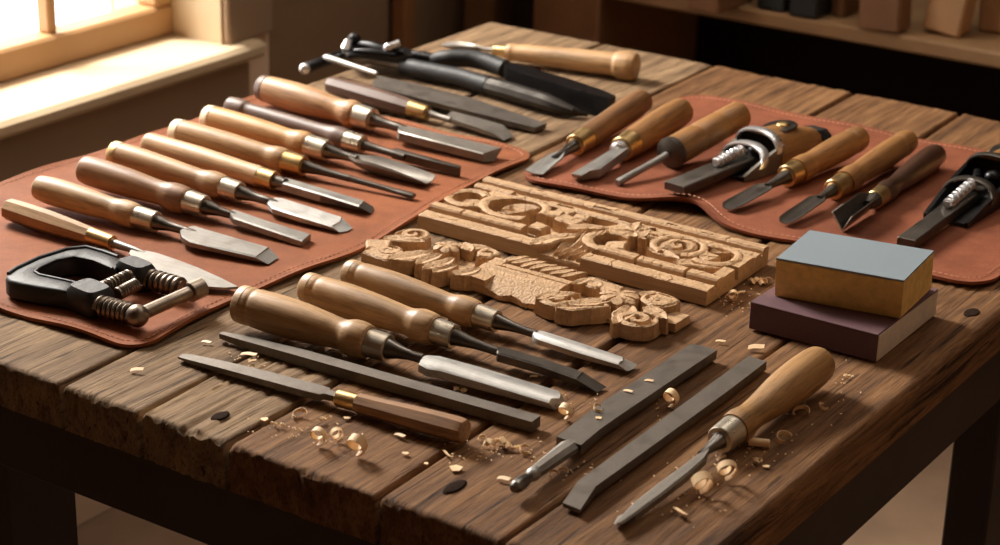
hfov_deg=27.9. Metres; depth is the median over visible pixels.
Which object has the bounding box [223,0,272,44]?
trim
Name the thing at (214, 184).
chisel
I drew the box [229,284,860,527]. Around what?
wood dust
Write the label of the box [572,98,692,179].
gouge
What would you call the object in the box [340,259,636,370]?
chisel
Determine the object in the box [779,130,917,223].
gouge
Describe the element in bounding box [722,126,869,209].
gouge
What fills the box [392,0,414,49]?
timber post
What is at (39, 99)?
windowsill
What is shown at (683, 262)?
carved panel
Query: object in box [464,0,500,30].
board
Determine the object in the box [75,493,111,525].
floor
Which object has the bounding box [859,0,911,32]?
wood block
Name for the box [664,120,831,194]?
plane
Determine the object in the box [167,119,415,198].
chisel
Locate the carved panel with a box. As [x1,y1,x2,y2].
[418,176,768,305]
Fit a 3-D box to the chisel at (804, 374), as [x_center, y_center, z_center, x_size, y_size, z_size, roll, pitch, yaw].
[0.148,0.104,1.342,0.030,0.032,0.276,17,26,34]
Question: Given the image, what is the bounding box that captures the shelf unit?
[533,0,999,121]
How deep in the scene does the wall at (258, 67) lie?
2.77 m
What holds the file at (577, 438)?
on the workbench
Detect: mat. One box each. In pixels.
[0,95,529,347]
[525,95,999,284]
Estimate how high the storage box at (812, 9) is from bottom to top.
0.200 m
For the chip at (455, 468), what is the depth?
1.31 m
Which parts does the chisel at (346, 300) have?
handle, blade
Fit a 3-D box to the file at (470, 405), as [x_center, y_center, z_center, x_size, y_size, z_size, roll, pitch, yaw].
[-0.091,0.075,1.431,0.270,0.008,0.012,14,24,28]
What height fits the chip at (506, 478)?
0.002 m
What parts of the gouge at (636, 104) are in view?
blade, handle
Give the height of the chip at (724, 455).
0.002 m
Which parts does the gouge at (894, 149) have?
blade, handle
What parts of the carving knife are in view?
handle, blade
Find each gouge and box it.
[199,105,435,183]
[525,90,652,174]
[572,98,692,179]
[615,101,750,185]
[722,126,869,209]
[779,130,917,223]
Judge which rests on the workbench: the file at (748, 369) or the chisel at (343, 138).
the file at (748, 369)
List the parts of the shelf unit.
panel, panel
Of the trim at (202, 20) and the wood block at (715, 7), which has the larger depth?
the wood block at (715, 7)
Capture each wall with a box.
[110,0,512,84]
[112,0,268,95]
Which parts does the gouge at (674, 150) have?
blade, handle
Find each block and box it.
[688,0,750,14]
[749,286,937,361]
[775,230,933,317]
[831,0,859,16]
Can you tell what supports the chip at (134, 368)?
on the workbench
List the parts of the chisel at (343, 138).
handle, blade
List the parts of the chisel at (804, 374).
blade, handle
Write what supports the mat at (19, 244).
on the workbench
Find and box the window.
[0,0,172,82]
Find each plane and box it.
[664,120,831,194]
[897,144,999,247]
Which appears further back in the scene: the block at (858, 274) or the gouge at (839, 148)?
the gouge at (839, 148)
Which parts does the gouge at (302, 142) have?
handle, blade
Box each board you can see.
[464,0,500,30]
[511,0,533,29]
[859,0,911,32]
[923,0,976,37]
[978,0,999,33]
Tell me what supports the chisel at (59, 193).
on the mat at (19, 244)
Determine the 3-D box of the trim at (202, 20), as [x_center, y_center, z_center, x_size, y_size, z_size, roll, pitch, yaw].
[-0.385,-1.182,2.381,0.088,1.863,0.006,15,25,31]
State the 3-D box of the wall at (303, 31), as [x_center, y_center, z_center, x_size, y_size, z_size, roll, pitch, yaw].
[-0.189,-1.264,3.063,0.100,2.700,1.135,15,25,31]
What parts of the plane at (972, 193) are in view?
cap plate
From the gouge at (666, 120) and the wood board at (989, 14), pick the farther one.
the wood board at (989, 14)
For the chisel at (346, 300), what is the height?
0.031 m
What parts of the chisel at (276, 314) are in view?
handle, blade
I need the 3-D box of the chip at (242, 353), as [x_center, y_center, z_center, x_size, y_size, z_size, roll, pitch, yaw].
[-0.183,0.060,1.470,0.013,0.003,0.004,7,22,13]
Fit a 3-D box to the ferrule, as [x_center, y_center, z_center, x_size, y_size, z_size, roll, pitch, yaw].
[0.160,-0.112,1.884,0.031,0.031,0.013,20,37,40]
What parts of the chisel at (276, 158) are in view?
handle, blade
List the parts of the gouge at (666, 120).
blade, handle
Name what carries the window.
in the wall at (258, 67)
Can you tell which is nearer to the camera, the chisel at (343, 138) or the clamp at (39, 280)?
the clamp at (39, 280)
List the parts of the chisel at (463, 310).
handle, blade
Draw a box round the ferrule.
[657,136,686,168]
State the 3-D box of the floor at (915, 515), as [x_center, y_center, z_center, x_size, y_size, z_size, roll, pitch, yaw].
[-0.254,0.708,1.776,4.100,0.030,4.650,15,25,31]
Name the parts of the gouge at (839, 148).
blade, handle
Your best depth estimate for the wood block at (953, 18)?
2.82 m
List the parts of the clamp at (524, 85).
cross rod, arm, arm, blade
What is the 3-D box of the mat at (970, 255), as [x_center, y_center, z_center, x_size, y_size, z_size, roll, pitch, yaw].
[0.294,-0.092,1.876,0.465,0.012,0.347,15,25,31]
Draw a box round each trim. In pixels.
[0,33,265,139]
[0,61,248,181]
[171,0,223,44]
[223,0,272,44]
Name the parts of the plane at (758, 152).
cap plate, knob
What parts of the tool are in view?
blade, handle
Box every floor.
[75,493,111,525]
[77,442,953,544]
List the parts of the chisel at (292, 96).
handle, blade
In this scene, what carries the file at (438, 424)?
on the workbench
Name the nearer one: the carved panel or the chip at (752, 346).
the chip at (752, 346)
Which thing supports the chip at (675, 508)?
on the workbench
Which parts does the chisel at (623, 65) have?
blade, handle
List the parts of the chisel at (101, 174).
handle, blade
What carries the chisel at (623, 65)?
on the workbench
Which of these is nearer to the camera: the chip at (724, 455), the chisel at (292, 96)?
the chip at (724, 455)
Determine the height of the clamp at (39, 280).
0.023 m
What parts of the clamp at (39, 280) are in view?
clamp frame, threaded rod, threaded rod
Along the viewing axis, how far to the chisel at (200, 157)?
1.81 m
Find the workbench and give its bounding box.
[0,23,999,544]
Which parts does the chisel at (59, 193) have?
handle, blade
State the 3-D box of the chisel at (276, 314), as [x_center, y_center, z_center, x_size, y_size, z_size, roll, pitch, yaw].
[-0.078,0.052,1.454,0.274,0.034,0.031,13,24,26]
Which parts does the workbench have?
leg, leg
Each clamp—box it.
[5,245,208,327]
[299,33,615,115]
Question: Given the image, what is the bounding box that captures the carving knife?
[1,199,237,289]
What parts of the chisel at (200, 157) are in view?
handle, blade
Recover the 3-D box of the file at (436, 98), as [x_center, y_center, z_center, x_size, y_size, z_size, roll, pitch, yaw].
[-0.083,-0.184,2.072,0.299,0.020,0.047,17,26,34]
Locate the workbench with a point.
(167, 444)
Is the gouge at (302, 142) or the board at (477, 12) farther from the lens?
the board at (477, 12)
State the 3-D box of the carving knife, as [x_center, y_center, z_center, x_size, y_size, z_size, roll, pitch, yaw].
[-0.312,-0.023,1.639,0.259,0.019,0.028,17,26,35]
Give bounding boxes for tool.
[832,144,945,230]
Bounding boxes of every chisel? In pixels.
[31,176,278,263]
[75,156,310,246]
[106,141,351,231]
[140,133,373,212]
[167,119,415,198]
[223,97,460,176]
[230,285,564,409]
[253,75,501,161]
[297,272,605,391]
[325,77,513,139]
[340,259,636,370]
[441,41,640,80]
[614,346,834,524]
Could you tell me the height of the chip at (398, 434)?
0.002 m
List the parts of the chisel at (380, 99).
handle, blade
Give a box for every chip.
[130,367,143,371]
[240,352,257,355]
[394,433,405,436]
[449,465,462,471]
[496,476,510,480]
[673,507,687,514]
[716,454,725,460]
[748,344,764,349]
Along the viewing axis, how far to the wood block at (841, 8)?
2.92 m
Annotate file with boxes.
[178,354,470,443]
[219,332,540,431]
[323,55,546,132]
[510,344,716,493]
[563,356,766,512]
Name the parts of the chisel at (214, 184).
handle, blade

